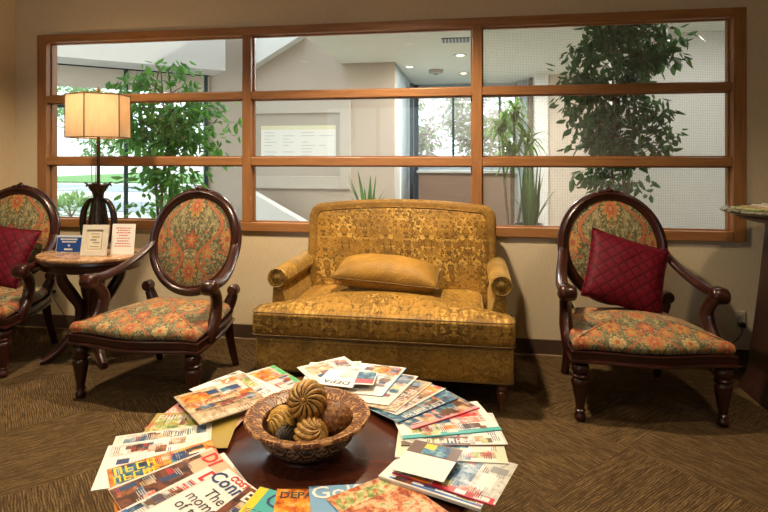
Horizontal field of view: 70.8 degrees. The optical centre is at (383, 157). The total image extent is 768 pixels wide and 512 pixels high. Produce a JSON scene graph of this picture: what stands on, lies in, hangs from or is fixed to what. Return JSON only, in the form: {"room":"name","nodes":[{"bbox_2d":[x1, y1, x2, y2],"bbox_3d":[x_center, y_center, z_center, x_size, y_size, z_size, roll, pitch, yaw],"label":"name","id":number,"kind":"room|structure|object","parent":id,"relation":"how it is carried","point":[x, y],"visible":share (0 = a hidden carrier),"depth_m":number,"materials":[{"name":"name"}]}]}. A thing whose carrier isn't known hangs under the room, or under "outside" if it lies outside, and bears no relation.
{"room":"waiting room","nodes":[
{"label":"waiting room","id":0,"kind":"room"},
{"bbox_2d":[0,0,15,189],"bbox_3d":[-3.274,-0.060,4.179,0.826,2.720,0.150,0,0,9],"label":"wall pier","id":1,"kind":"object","parent":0,"point":[7,7],"visible":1,"depth_m":4.11,"materials":[{"name":"beige paint"}]},
{"bbox_2d":[57,166,202,216],"bbox_3d":[7.476,1.485,47.202,120.000,0.130,71.800,0,0,9],"label":"ground","id":2,"kind":"structure","parent":0,"point":[65,171],"depth_m":43.82,"materials":[{"name":"concrete"}]},
{"bbox_2d":[57,86,146,197],"bbox_3d":[-10.043,-0.832,18.661,4.213,4.505,3.191,0,0,-4],"label":"tree","id":3,"kind":"object","parent":2,"relation":"on","point":[91,142],"visible":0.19,"depth_m":18.73,"materials":[{"name":"green plant"}]},
{"bbox_2d":[59,201,159,212],"bbox_3d":[-20.960,1.409,17.889,33.000,0.019,3.000,0,0,9],"label":"road","id":4,"kind":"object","parent":2,"relation":"on","point":[133,209],"depth_m":15.27,"materials":[{"name":"grey concrete"}]},
{"bbox_2d":[57,184,198,191],"bbox_3d":[-22.052,1.409,26.972,28.000,0.019,5.000,0,0,9],"label":"road","id":5,"kind":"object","parent":2,"relation":"on","point":[65,187],"depth_m":25.63,"materials":[{"name":"grey concrete"}]},
{"bbox_2d":[145,186,193,213],"bbox_3d":[-4.688,1.047,12.578,1.627,0.830,1.609,0,0,9],"label":"shrub","id":6,"kind":"object","parent":2,"relation":"on","point":[164,203],"visible":0.02,"depth_m":12.31,"materials":[{"name":"green plant"}]},
{"bbox_2d":[419,99,451,155],"bbox_3d":[0.232,-0.320,13.962,3.147,3.480,3.032,0,0,-21],"label":"tree","id":7,"kind":"object","parent":2,"relation":"on","point":[424,140],"visible":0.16,"depth_m":13.55,"materials":[{"name":"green plant"}]},
{"bbox_2d":[436,98,512,155],"bbox_3d":[3.009,-0.530,17.264,3.076,3.901,3.274,0,0,9],"label":"tree","id":8,"kind":"object","parent":2,"relation":"on","point":[460,121],"visible":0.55,"depth_m":17.14,"materials":[{"name":"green plant"}]},
{"bbox_2d":[487,103,513,143],"bbox_3d":[4.100,-0.231,13.435,2.793,3.302,2.949,0,0,-23],"label":"tree","id":9,"kind":"object","parent":2,"relation":"on","point":[509,124],"visible":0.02,"depth_m":13.53,"materials":[{"name":"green plant"}]},
{"bbox_2d":[57,173,202,183],"bbox_3d":[0.645,1.385,36.033,50.000,0.069,16.000,0,0,9],"label":"lawn","id":10,"kind":"structure","parent":0,"point":[104,178],"depth_m":35.56,"materials":[{"name":"green plant"}]},
{"bbox_2d":[118,212,159,217],"bbox_3d":[-0.945,1.330,8.098,10.800,0.060,8.080,0,0,9],"label":"floor","id":11,"kind":"structure","parent":0,"point":[146,215],"depth_m":12.00,"materials":[{"name":"stone"}]},
{"bbox_2d":[96,58,257,217],"bbox_3d":[-2.141,0.153,5.289,1.634,2.293,1.006,0,0,9],"label":"ficus tree","id":12,"kind":"object","parent":11,"relation":"on","point":[164,133],"visible":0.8,"depth_m":5.24,"materials":[{"name":"green plant"}]},
{"bbox_2d":[416,170,516,224],"bbox_3d":[1.248,0.743,8.196,1.460,1.115,0.560,0,0,9],"label":"half wall","id":13,"kind":"structure","parent":11,"relation":"on","point":[439,185],"depth_m":7.95,"materials":[{"name":"beige paint"}]},
{"bbox_2d":[416,170,516,172],"bbox_3d":[1.248,0.203,8.196,1.460,0.035,0.560,0,0,9],"label":"countertop","id":14,"kind":"structure","parent":13,"relation":"on","point":[417,171],"depth_m":7.99,"materials":[{"name":"grey laminate"}]},
{"bbox_2d":[483,97,547,224],"bbox_3d":[1.438,0.300,6.014,0.844,2.000,0.745,0,0,9],"label":"dracaena plant","id":15,"kind":"object","parent":11,"relation":"on","point":[512,149],"visible":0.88,"depth_m":5.99,"materials":[{"name":"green plant"}]},
{"bbox_2d":[546,23,705,202],"bbox_3d":[1.914,0.011,4.402,1.054,2.578,0.988,0,0,43],"label":"ficus tree","id":16,"kind":"object","parent":11,"relation":"on","point":[652,59],"visible":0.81,"depth_m":4.30,"materials":[{"name":"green plant"}]},
{"bbox_3d":[0.489,0.990,4.205,2.250,0.620,0.480,0,0,9],"label":"ledge","id":17,"kind":"object","parent":11,"relation":"on","visible":0},
{"bbox_2d":[350,172,384,199],"bbox_3d":[-0.139,0.385,4.312,0.304,0.589,0.193,0,0,19],"label":"agave plant","id":18,"kind":"object","parent":17,"relation":"on","point":[363,195],"visible":0.19,"depth_m":4.32,"materials":[{"name":"green plant"}]},
{"bbox_2d":[513,167,553,225],"bbox_3d":[1.131,0.305,4.127,0.302,0.749,0.224,0,0,-27],"label":"snake plant","id":19,"kind":"object","parent":17,"relation":"on","point":[530,195],"visible":0.65,"depth_m":4.09,"materials":[{"name":"green plant"}]},
{"bbox_2d":[57,40,224,75],"bbox_3d":[-4.012,-1.620,6.138,4.259,0.960,0.520,0,0,-32],"label":"ceiling","id":20,"kind":"structure","parent":0,"point":[208,56],"depth_m":6.60,"materials":[{"name":"white paint"}]},
{"bbox_2d":[256,191,306,220],"bbox_3d":[-1.149,0.850,7.158,1.410,0.900,0.200,0,0,9],"label":"trim","id":21,"kind":"structure","parent":0,"point":[267,209],"depth_m":7.12,"materials":[{"name":"white paint"}]},
{"bbox_2d":[208,38,395,220],"bbox_3d":[-1.187,-0.800,7.594,2.720,4.200,0.150,0,0,9],"label":"wall","id":22,"kind":"structure","parent":0,"point":[303,66],"depth_m":7.48,"materials":[{"name":"white paint"}]},
{"bbox_2d":[57,63,208,217],"bbox_3d":[-4.307,-0.800,6.581,4.259,4.200,0.150,0,0,-32],"label":"window","id":23,"kind":"structure","parent":22,"relation":"in","point":[69,75],"depth_m":7.06,"materials":[{"name":"green metal"}]},
{"bbox_2d":[256,37,305,68],"bbox_3d":[-1.524,-1.590,7.475,0.850,0.820,0.189,0,0,9],"label":"trim","id":24,"kind":"structure","parent":22,"relation":"attached to","point":[267,49],"depth_m":7.40,"materials":[{"name":"white paint"}]},
{"bbox_2d":[256,100,350,188],"bbox_3d":[-1.212,-0.180,7.497,1.530,1.210,0.050,0,0,9],"label":"framed board","id":25,"kind":"object","parent":22,"relation":"attached to","point":[287,128],"visible":0.64,"depth_m":7.48,"materials":[{"name":"white paper"}]},
{"bbox_2d":[0,327,767,511],"bbox_3d":[-0.634,1.330,0.951,7.250,0.060,5.700,0,0,9],"label":"floor","id":26,"kind":"structure","parent":0,"point":[645,442],"depth_m":2.57,"materials":[{"name":"brown carpet"}]},
{"bbox_2d":[0,182,60,377],"bbox_3d":[-2.590,0.740,3.494,0.828,1.135,0.748,0,0,1],"label":"armchair","id":27,"kind":"object","parent":26,"relation":"on","point":[22,206],"visible":0.87,"depth_m":3.72,"materials":[{"name":"multicoloured fabric"}]},
{"bbox_2d":[0,226,41,288],"bbox_3d":[-2.587,0.650,3.610,0.492,0.430,0.218,0,0,2],"label":"throw pillow","id":28,"kind":"object","parent":27,"relation":"on","point":[16,245],"visible":0.9,"depth_m":3.59,"materials":[{"name":"red fabric"}]},
{"bbox_2d":[35,246,144,368],"bbox_3d":[-1.911,0.959,3.532,0.689,0.678,0.529,0,0,9],"label":"side table","id":29,"kind":"object","parent":26,"relation":"on","point":[61,264],"visible":0.59,"depth_m":3.41,"materials":[{"name":"brown wood"}]},
{"bbox_2d":[56,235,81,252],"bbox_3d":[-2.070,0.565,3.557,0.176,0.112,0.030,0,0,5],"label":"table sign","id":30,"kind":"object","parent":29,"relation":"on","point":[65,243],"visible":0.96,"depth_m":3.55,"materials":[{"name":"blue"}]},
{"bbox_2d":[80,225,109,255],"bbox_3d":[-1.842,0.524,3.442,0.164,0.194,0.054,0,0,1],"label":"picture frame","id":31,"kind":"object","parent":29,"relation":"on","point":[94,242],"visible":1,"depth_m":3.44,"materials":[{"name":"beige paper"}]},
{"bbox_2d":[86,230,103,250],"bbox_3d":[-1.842,0.524,3.445,0.107,0.133,0.046,0,0,9],"label":"print","id":32,"kind":"object","parent":31,"relation":"on","point":[94,238],"depth_m":3.44,"materials":[{"name":"beige paper"}]},
{"bbox_2d":[64,87,130,248],"bbox_3d":[-1.940,0.069,3.669,0.402,1.103,0.342,0,0,29],"label":"table lamp","id":33,"kind":"object","parent":29,"relation":"on","point":[97,115],"visible":0.79,"depth_m":3.57,"materials":[{"name":"beige fabric"}]},
{"bbox_2d":[110,224,135,253],"bbox_3d":[-1.683,0.523,3.484,0.150,0.193,0.037,0,0,1],"label":"notice","id":34,"kind":"object","parent":29,"relation":"on","point":[123,235],"visible":1,"depth_m":3.48,"materials":[{"name":"white paper"}]},
{"bbox_2d":[65,185,241,398],"bbox_3d":[-1.257,0.740,3.141,0.828,1.135,0.748,0,0,12],"label":"armchair","id":35,"kind":"object","parent":26,"relation":"on","point":[193,247],"visible":0.97,"depth_m":3.12,"materials":[{"name":"multicoloured fabric"}]},
{"bbox_2d":[217,377,468,511],"bbox_3d":[-0.199,1.075,1.621,1.000,0.450,1.000,0,0,9],"label":"coffee table","id":36,"kind":"object","parent":26,"relation":"on","point":[372,449],"visible":0.09,"depth_m":1.50,"materials":[{"name":"brown wood"}]},
{"bbox_2d":[91,432,207,491],"bbox_3d":[-0.635,0.836,1.498,0.275,0.013,0.210,0,0,-16],"label":"magazine","id":37,"kind":"object","parent":36,"relation":"on","point":[120,454],"visible":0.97,"depth_m":1.54,"materials":[{"name":"beige paper"}]},
{"bbox_2d":[113,423,211,444],"bbox_3d":[-0.642,0.837,1.554,0.275,0.014,0.210,0,0,-16],"label":"magazine","id":38,"kind":"object","parent":36,"relation":"on","point":[207,427],"visible":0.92,"depth_m":1.63,"materials":[{"name":"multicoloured paper"}]},
{"bbox_2d":[107,440,218,511],"bbox_3d":[-0.568,0.836,1.426,0.275,0.015,0.210,0,0,-32],"label":"magazine","id":39,"kind":"object","parent":36,"relation":"on","point":[118,475],"visible":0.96,"depth_m":1.47,"materials":[{"name":"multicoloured paper"}]},
{"bbox_2d":[118,467,215,511],"bbox_3d":[-0.479,0.833,1.273,0.211,0.014,0.277,0,0,40],"label":"magazine","id":40,"kind":"object","parent":36,"relation":"on","point":[166,493],"visible":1,"depth_m":1.34,"materials":[{"name":"white paper"}]},
{"bbox_2d":[121,480,195,511],"bbox_3d":[-0.508,0.831,1.258,0.176,0.007,0.218,0,0,40],"label":"artwork","id":41,"kind":"object","parent":40,"relation":"on","point":[164,494],"depth_m":1.32,"materials":[{"name":"multicoloured paper"}]},
{"bbox_2d":[108,447,243,509],"bbox_3d":[-0.519,0.832,1.368,0.275,0.015,0.210,0,0,-43],"label":"magazine","id":42,"kind":"object","parent":36,"relation":"on","point":[125,494],"visible":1,"depth_m":1.40,"materials":[{"name":"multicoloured paper"}]},
{"bbox_2d":[144,412,240,448],"bbox_3d":[-0.597,0.836,1.664,0.275,0.015,0.210,0,0,-3],"label":"magazine","id":43,"kind":"object","parent":36,"relation":"on","point":[223,429],"visible":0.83,"depth_m":1.69,"materials":[{"name":"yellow paper"}]},
{"bbox_2d":[144,403,246,428],"bbox_3d":[-0.585,0.836,1.743,0.275,0.015,0.210,0,0,14],"label":"magazine","id":44,"kind":"object","parent":36,"relation":"on","point":[177,408],"visible":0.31,"depth_m":1.78,"materials":[{"name":"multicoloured paper"}]},
{"bbox_2d":[143,468,256,511],"bbox_3d":[-0.406,0.833,1.246,0.264,0.016,0.280,0,0,40],"label":"magazine","id":45,"kind":"object","parent":36,"relation":"on","point":[209,495],"visible":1,"depth_m":1.32,"materials":[{"name":"white paper"}]},
{"bbox_2d":[219,453,246,481],"bbox_3d":[-0.494,0.837,1.354,0.275,0.015,0.210,0,0,-38],"label":"magazine","id":46,"kind":"object","parent":36,"relation":"on","point":[223,455],"visible":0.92,"depth_m":1.48,"materials":[{"name":"white paper"}]},
{"bbox_2d":[189,371,282,396],"bbox_3d":[-0.533,0.834,1.942,0.275,0.013,0.210,0,0,41],"label":"magazine","id":47,"kind":"object","parent":36,"relation":"on","point":[263,388],"visible":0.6,"depth_m":1.99,"materials":[{"name":"white paper"}]},
{"bbox_2d":[174,379,263,424],"bbox_3d":[-0.547,0.814,1.817,0.235,0.012,0.255,0,0,-38],"label":"magazine","id":48,"kind":"object","parent":47,"relation":"on","point":[209,404],"visible":0.96,"depth_m":1.81,"materials":[{"name":"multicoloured paper"}]},
{"bbox_2d":[216,487,256,511],"bbox_3d":[-0.316,0.834,1.189,0.210,0.013,0.275,0,0,29],"label":"magazine","id":49,"kind":"object","parent":36,"relation":"on","point":[234,505],"visible":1,"depth_m":1.30,"materials":[{"name":"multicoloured paper"}]},
{"bbox_2d":[238,487,276,511],"bbox_3d":[-0.251,0.833,1.196,0.210,0.014,0.275,0,0,17],"label":"magazine","id":50,"kind":"object","parent":36,"relation":"on","point":[263,499],"visible":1,"depth_m":1.30,"materials":[{"name":"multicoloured paper"}]},
{"bbox_2d":[246,365,299,390],"bbox_3d":[-0.434,0.833,1.992,0.210,0.014,0.275,0,0,-40],"label":"magazine","id":51,"kind":"object","parent":36,"relation":"on","point":[273,375],"visible":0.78,"depth_m":2.05,"materials":[{"name":"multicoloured paper"}]},
{"bbox_2d":[273,489,310,511],"bbox_3d":[-0.150,0.833,1.220,0.210,0.015,0.275,0,0,-5],"label":"magazine","id":52,"kind":"object","parent":36,"relation":"on","point":[286,500],"visible":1,"depth_m":1.30,"materials":[{"name":"orange paper"}]},
{"bbox_2d":[243,387,369,467],"bbox_3d":[-0.223,0.797,1.579,0.365,0.106,0.365,0,0,9],"label":"decorative bowl","id":53,"kind":"object","parent":36,"relation":"on","point":[306,454],"visible":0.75,"depth_m":1.49,"materials":[{"name":"brown wood"}]},
{"bbox_2d":[267,405,297,436],"bbox_3d":[-0.296,0.772,1.577,0.092,0.093,0.090,0,0,30],"label":"decorative ball","id":54,"kind":"object","parent":53,"relation":"in","point":[279,416],"visible":0.65,"depth_m":1.55,"materials":[{"name":"gold wood"}]},
{"bbox_2d":[274,424,294,440],"bbox_3d":[-0.274,0.784,1.514,0.067,0.068,0.065,0,0,9],"label":"decorative ball","id":55,"kind":"object","parent":53,"relation":"in","point":[285,432],"visible":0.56,"depth_m":1.50,"materials":[{"name":"black"}]},
{"bbox_2d":[286,379,326,421],"bbox_3d":[-0.225,0.711,1.579,0.119,0.118,0.114,0,0,9],"label":"decorative ball","id":56,"kind":"object","parent":53,"relation":"in","point":[307,397],"visible":0.96,"depth_m":1.54,"materials":[{"name":"brown wood"}]},
{"bbox_2d":[293,416,327,441],"bbox_3d":[-0.204,0.774,1.505,0.097,0.096,0.099,0,0,12],"label":"decorative ball","id":57,"kind":"object","parent":53,"relation":"in","point":[309,429],"visible":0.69,"depth_m":1.48,"materials":[{"name":"brown wood"}]},
{"bbox_2d":[318,399,351,436],"bbox_3d":[-0.147,0.768,1.587,0.110,0.112,0.110,0,0,9],"label":"decorative ball","id":58,"kind":"object","parent":53,"relation":"in","point":[337,416],"visible":0.61,"depth_m":1.55,"materials":[{"name":"brown wood"}]},
{"bbox_2d":[304,361,360,390],"bbox_3d":[-0.199,0.831,2.061,0.210,0.014,0.275,0,0,1],"label":"magazine","id":59,"kind":"object","parent":36,"relation":"on","point":[358,363],"visible":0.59,"depth_m":2.03,"materials":[{"name":"white paper"}]},
{"bbox_2d":[297,356,364,388],"bbox_3d":[-0.187,0.827,2.078,0.210,0.014,0.275,0,0,-30],"label":"magazine","id":60,"kind":"object","parent":59,"relation":"on","point":[315,371],"visible":0.59,"depth_m":2.13,"materials":[{"name":"white paper"}]},
{"bbox_2d":[318,369,357,387],"bbox_3d":[-0.160,0.812,1.994,0.140,0.007,0.150,0,0,15],"label":"magazine","id":61,"kind":"object","parent":60,"relation":"on","point":[332,377],"visible":0.97,"depth_m":1.99,"materials":[{"name":"white paper"}]},
{"bbox_2d":[309,484,360,511],"bbox_3d":[-0.060,0.834,1.244,0.210,0.015,0.275,0,0,-11],"label":"magazine","id":62,"kind":"object","parent":36,"relation":"on","point":[318,495],"visible":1,"depth_m":1.33,"materials":[{"name":"blue paper"}]},
{"bbox_2d":[349,363,406,396],"bbox_3d":[-0.057,0.829,2.029,0.211,0.014,0.275,0,0,20],"label":"magazine","id":63,"kind":"object","parent":36,"relation":"on","point":[387,376],"visible":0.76,"depth_m":2.01,"materials":[{"name":"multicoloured paper"}]},
{"bbox_2d":[353,371,377,384],"bbox_3d":[-0.067,0.807,1.983,0.075,0.004,0.125,0,0,7],"label":"magazine","id":64,"kind":"object","parent":63,"relation":"on","point":[362,377],"visible":1,"depth_m":1.98,"materials":[{"name":"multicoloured paper"}]},
{"bbox_2d":[364,365,402,386],"bbox_3d":[-0.036,0.827,2.059,0.173,0.008,0.196,0,0,20],"label":"artwork","id":65,"kind":"object","parent":63,"relation":"on","point":[386,376],"depth_m":2.06,"materials":[{"name":"multicoloured paper"}]},
{"bbox_2d":[356,374,417,405],"bbox_3d":[-0.024,0.830,1.963,0.211,0.016,0.275,0,0,25],"label":"magazine","id":66,"kind":"object","parent":36,"relation":"on","point":[404,381],"visible":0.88,"depth_m":1.90,"materials":[{"name":"beige paper"}]},
{"bbox_2d":[383,375,413,397],"bbox_3d":[-0.008,0.829,1.981,0.185,0.009,0.213,0,0,25],"label":"artwork","id":67,"kind":"object","parent":66,"relation":"on","point":[403,382],"depth_m":1.95,"materials":[{"name":"multicoloured paper"}]},
{"bbox_2d":[326,478,447,511],"bbox_3d":[0.025,0.833,1.267,0.210,0.014,0.275,0,0,-38],"label":"magazine","id":68,"kind":"object","parent":36,"relation":"on","point":[376,495],"visible":0.96,"depth_m":1.31,"materials":[{"name":"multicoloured paper"}]},
{"bbox_2d":[367,380,431,411],"bbox_3d":[0.016,0.831,1.923,0.211,0.017,0.275,0,0,31],"label":"magazine","id":69,"kind":"object","parent":36,"relation":"on","point":[417,386],"visible":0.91,"depth_m":1.87,"materials":[{"name":"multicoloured paper"}]},
{"bbox_2d":[371,384,445,415],"bbox_3d":[0.053,0.833,1.906,0.211,0.016,0.277,0,0,41],"label":"magazine","id":70,"kind":"object","parent":36,"relation":"on","point":[430,391],"visible":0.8,"depth_m":1.86,"materials":[{"name":"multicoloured paper"}]},
{"bbox_2d":[369,392,457,422],"bbox_3d":[0.083,0.833,1.854,0.275,0.017,0.211,0,0,-40],"label":"magazine","id":71,"kind":"object","parent":36,"relation":"on","point":[440,399],"visible":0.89,"depth_m":1.79,"materials":[{"name":"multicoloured paper"}]},
{"bbox_2d":[378,458,483,511],"bbox_3d":[0.156,0.836,1.433,0.275,0.020,0.211,0,0,28],"label":"magazine","id":72,"kind":"object","parent":36,"relation":"on","point":[386,475],"visible":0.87,"depth_m":1.35,"materials":[{"name":"white paper"}]},
{"bbox_2d":[401,390,479,429],"bbox_3d":[0.147,0.833,1.807,0.275,0.016,0.211,0,0,-33],"label":"magazine","id":73,"kind":"object","parent":36,"relation":"on","point":[458,407],"visible":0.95,"depth_m":1.75,"materials":[{"name":"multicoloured paper"}]},
{"bbox_2d":[394,401,501,439],"bbox_3d":[0.188,0.833,1.721,0.310,0.016,0.211,0,0,-11],"label":"magazine","id":74,"kind":"object","parent":36,"relation":"on","point":[479,420],"visible":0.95,"depth_m":1.66,"materials":[{"name":"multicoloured paper"}]},
{"bbox_2d":[402,410,500,437],"bbox_3d":[0.191,0.830,1.706,0.308,0.010,0.178,0,0,-11],"label":"artwork","id":75,"kind":"object","parent":74,"relation":"on","point":[476,421],"depth_m":1.66,"materials":[{"name":"multicoloured paper"}]},
{"bbox_2d":[395,430,508,464],"bbox_3d":[0.193,0.834,1.584,0.310,0.016,0.211,0,0,5],"label":"magazine","id":76,"kind":"object","parent":36,"relation":"on","point":[476,454],"visible":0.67,"depth_m":1.52,"materials":[{"name":"white paper"}]},
{"bbox_2d":[400,413,507,445],"bbox_3d":[0.203,0.834,1.661,0.310,0.016,0.211,0,0,-1],"label":"magazine","id":77,"kind":"object","parent":36,"relation":"on","point":[493,438],"visible":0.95,"depth_m":1.59,"materials":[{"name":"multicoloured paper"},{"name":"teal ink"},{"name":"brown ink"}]},
{"bbox_2d":[392,462,517,506],"bbox_3d":[0.193,0.832,1.442,0.275,0.014,0.211,0,0,29],"label":"magazine","id":78,"kind":"object","parent":36,"relation":"on","point":[484,483],"visible":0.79,"depth_m":1.39,"materials":[{"name":"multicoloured paper"}]},
{"bbox_2d":[391,439,462,482],"bbox_3d":[0.120,0.815,1.459,0.145,0.005,0.165,0,0,26],"label":"magazine","id":79,"kind":"object","parent":78,"relation":"on","point":[432,461],"visible":1,"depth_m":1.45,"materials":[{"name":"white paper"}]},
{"bbox_2d":[406,439,462,461],"bbox_3d":[0.141,0.814,1.504,0.144,0.003,0.066,0,0,26],"label":"artwork","id":80,"kind":"object","parent":79,"relation":"on","point":[423,449],"depth_m":1.50,"materials":[{"name":"multicoloured paper"}]},
{"bbox_2d":[252,199,515,411],"bbox_3d":[0.034,0.783,3.206,1.397,1.034,0.840,0,0,9],"label":"settee","id":81,"kind":"object","parent":26,"relation":"on","point":[463,331],"visible":0.92,"depth_m":2.93,"materials":[{"name":"gold fabric"}]},
{"bbox_2d":[253,284,514,346],"bbox_3d":[0.020,0.863,3.118,1.394,0.199,0.655,0,0,9],"label":"seat cushion","id":82,"kind":"object","parent":81,"relation":"on","point":[452,315],"depth_m":2.85,"materials":[{"name":"gold fabric"}]},
{"bbox_2d":[330,253,443,292],"bbox_3d":[0.024,0.685,3.206,0.638,0.215,0.272,0,0,11],"label":"lumbar pillow","id":83,"kind":"object","parent":81,"relation":"on","point":[370,271],"visible":0.98,"depth_m":3.11,"materials":[{"name":"gold fabric"}]},
{"bbox_2d":[555,186,740,427],"bbox_3d":[1.333,0.740,2.931,0.828,1.135,0.748,0,0,5],"label":"armchair","id":84,"kind":"object","parent":26,"relation":"on","point":[613,336],"visible":0.93,"depth_m":2.76,"materials":[{"name":"multicoloured fabric"}]},
{"bbox_2d":[581,227,668,313],"bbox_3d":[1.360,0.645,3.039,0.540,0.485,0.218,0,0,5],"label":"throw pillow","id":85,"kind":"object","parent":84,"relation":"on","point":[622,272],"visible":0.95,"depth_m":2.98,"materials":[{"name":"red fabric"}]},
{"bbox_2d":[719,203,767,410],"bbox_3d":[2.442,0.785,2.823,1.220,1.030,0.854,0,0,9],"label":"pedestal stand","id":86,"kind":"object","parent":26,"relation":"on","point":[754,382],"visible":0.88,"depth_m":2.95,"materials":[{"name":"brown wood"}]},
{"bbox_2d":[730,203,767,211],"bbox_3d":[2.163,0.255,2.824,0.550,0.030,0.240,0,0,3],"label":"stack","id":87,"kind":"object","parent":86,"relation":"on","point":[763,207],"visible":1,"depth_m":2.87,"materials":[{"name":"beige paper"}]},
{"bbox_2d":[16,0,767,349],"bbox_3d":[-0.179,-0.060,3.825,7.250,2.720,0.120,0,0,9],"label":"wall","id":88,"kind":"structure","parent":0,"point":[531,263],"depth_m":3.73,"materials":[{"name":"beige paint"}]},
{"bbox_2d":[51,280,59,295],"bbox_3d":[-2.512,0.995,4.129,0.072,0.116,0.010,0,0,9],"label":"wall outlet","id":89,"kind":"object","parent":88,"relation":"attached to","point":[56,287],"visible":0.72,"depth_m":4.12,"materials":[{"name":"beige plastic"}]},
{"bbox_2d":[52,290,70,324],"bbox_3d":[-2.308,1.155,4.034,0.469,0.299,0.040,0,0,19],"label":"power cord","id":90,"kind":"object","parent":88,"relation":"attached to","point":[53,291],"visible":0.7,"depth_m":4.07,"materials":[{"name":"black rubber"}]},
{"bbox_2d":[15,314,748,366],"bbox_3d":[0.219,1.248,3.695,6.224,0.103,0.012,0,0,9],"label":"baseboard","id":91,"kind":"structure","parent":88,"relation":"attached to","point":[523,345],"depth_m":3.58,"materials":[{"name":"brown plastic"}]},
{"bbox_2d":[37,7,746,241],"bbox_3d":[-0.192,-0.208,3.806,4.980,1.467,0.122,0,0,9],"label":"window","id":92,"kind":"structure","parent":88,"relation":"in","point":[734,86],"depth_m":3.65,"materials":[{"name":"brown wood"}]},
{"bbox_2d":[732,322,745,371],"bbox_3d":[2.150,1.163,3.332,0.176,0.280,0.105,0,0,9],"label":"power cord","id":93,"kind":"object","parent":88,"relation":"attached to","point":[742,325],"visible":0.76,"depth_m":3.34,"materials":[{"name":"black plastic"}]},
{"bbox_2d":[733,311,745,329],"bbox_3d":[2.224,1.015,3.379,0.072,0.116,0.010,0,0,9],"label":"wall outlet","id":94,"kind":"object","parent":88,"relation":"attached to","point":[738,316],"visible":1,"depth_m":3.38,"materials":[{"name":"beige plastic"}]},
{"bbox_2d":[396,64,410,198],"bbox_3d":[0.291,0.000,8.550,0.100,2.600,2.200,0,0,9],"label":"wall","id":95,"kind":"structure","parent":0,"point":[402,81],"depth_m":8.41,"materials":[{"name":"white paint"}]},
{"bbox_2d":[397,83,413,198],"bbox_3d":[0.332,0.050,8.138,0.064,2.500,1.304,0,0,11],"label":"door frame","id":96,"kind":"structure","parent":95,"relation":"in","point":[411,84],"depth_m":8.67,"materials":[{"name":"white paint"}]},
{"bbox_2d":[306,21,724,98],"bbox_3d":[1.949,-1.475,7.639,4.940,0.350,8.080,0,0,9],"label":"ceiling","id":97,"kind":"structure","parent":0,"point":[509,55],"depth_m":6.59,"materials":[{"name":"paint"}]},
{"bbox_2d":[428,69,442,74],"bbox_3d":[0.766,-1.264,7.968,0.220,0.069,0.220,0,0,9],"label":"smoke detector","id":98,"kind":"object","parent":97,"relation":"attached to","point":[431,71],"visible":1,"depth_m":7.89,"materials":[{"name":"white plastic"}]},
{"bbox_2d":[441,37,469,43],"bbox_3d":[0.789,-1.290,5.940,0.308,0.017,0.220,0,0,9],"label":"ceiling vent","id":99,"kind":"object","parent":97,"relation":"in","point":[462,39],"visible":1,"depth_m":5.93,"materials":[{"name":"grey metal"}]},
{"bbox_2d":[454,54,466,56],"bbox_3d":[0.963,-1.294,6.813,0.170,0.011,0.170,0,0,9],"label":"recessed light","id":100,"kind":"object","parent":97,"relation":"in","point":[455,55],"visible":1,"depth_m":6.81,"materials":[{"name":"white paint"}]},
{"bbox_2d":[515,173,515,221],"bbox_3d":[1.417,0.755,9.586,1.800,1.090,0.100,0,0,9],"label":"wall","id":101,"kind":"structure","parent":0,"point":[515,173],"depth_m":9.40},
{"bbox_2d":[414,83,516,199],"bbox_3d":[1.408,0.000,9.512,1.795,2.600,0.150,0,0,9],"label":"window","id":102,"kind":"structure","parent":101,"relation":"in","point":[416,100],"depth_m":9.54,"materials":[{"name":"grey metal"}]},
{"bbox_2d":[516,80,526,221],"bbox_3d":[2.341,0.000,9.187,0.150,2.600,0.300,0,0,9],"label":"wall","id":103,"kind":"structure","parent":0,"point":[519,82],"depth_m":9.05,"materials":[{"name":"beige paint"}]},
{"bbox_2d":[529,78,532,184],"bbox_3d":[2.396,0.000,8.824,0.043,2.600,0.200,0,0,9],"label":"trim","id":104,"kind":"structure","parent":103,"relation":"attached to","point":[530,79],"depth_m":8.73,"materials":[{"name":"white paint"}]},
{"bbox_2d":[514,97,533,171],"bbox_3d":[3.902,0.000,11.370,2.250,2.600,0.100,0,0,9],"label":"wall","id":105,"kind":"structure","parent":0,"point":[514,97],"depth_m":11.45,"materials":[{"name":"beige paint"}]},
{"bbox_2d":[534,74,547,225],"bbox_3d":[2.460,0.000,8.469,0.190,2.600,0.240,0,0,9],"label":"trim column","id":106,"kind":"structure","parent":0,"point":[540,102],"depth_m":8.35,"materials":[{"name":"white paint"}]},
{"bbox_2d":[548,73,608,225],"bbox_3d":[3.492,0.000,8.306,1.900,2.600,0.120,0,0,9],"label":"wall partition","id":107,"kind":"structure","parent":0,"point":[560,201],"depth_m":8.37,"materials":[{"name":"white paint"}]},
{"bbox_2d":[620,31,724,228],"bbox_3d":[3.243,0.000,5.612,1.550,2.600,0.120,0,0,9],"label":"wall","id":108,"kind":"structure","parent":0,"point":[691,198],"depth_m":5.56,"materials":[{"name":"white paint"}]},
{"bbox_2d":[609,45,619,187],"bbox_3d":[2.448,0.000,5.738,0.060,2.600,0.180,0,0,9],"label":"trim","id":109,"kind":"structure","parent":108,"relation":"attached to","point":[610,82],"depth_m":5.65,"materials":[{"name":"white paint"}]},
{"bbox_3d":[-33.779,1.485,3.113,52.300,0.130,28.200,0,0,9],"label":"ground","id":110,"kind":"structure","parent":0,"visible":0},
{"bbox_2d":[57,189,91,216],"bbox_3d":[-7.560,1.098,13.023,1.312,0.689,1.337,0,0,9],"label":"shrub","id":111,"kind":"object","parent":110,"relation":"on","point":[68,201],"visible":0.48,"depth_m":12.92,"materials":[{"name":"green plant"}]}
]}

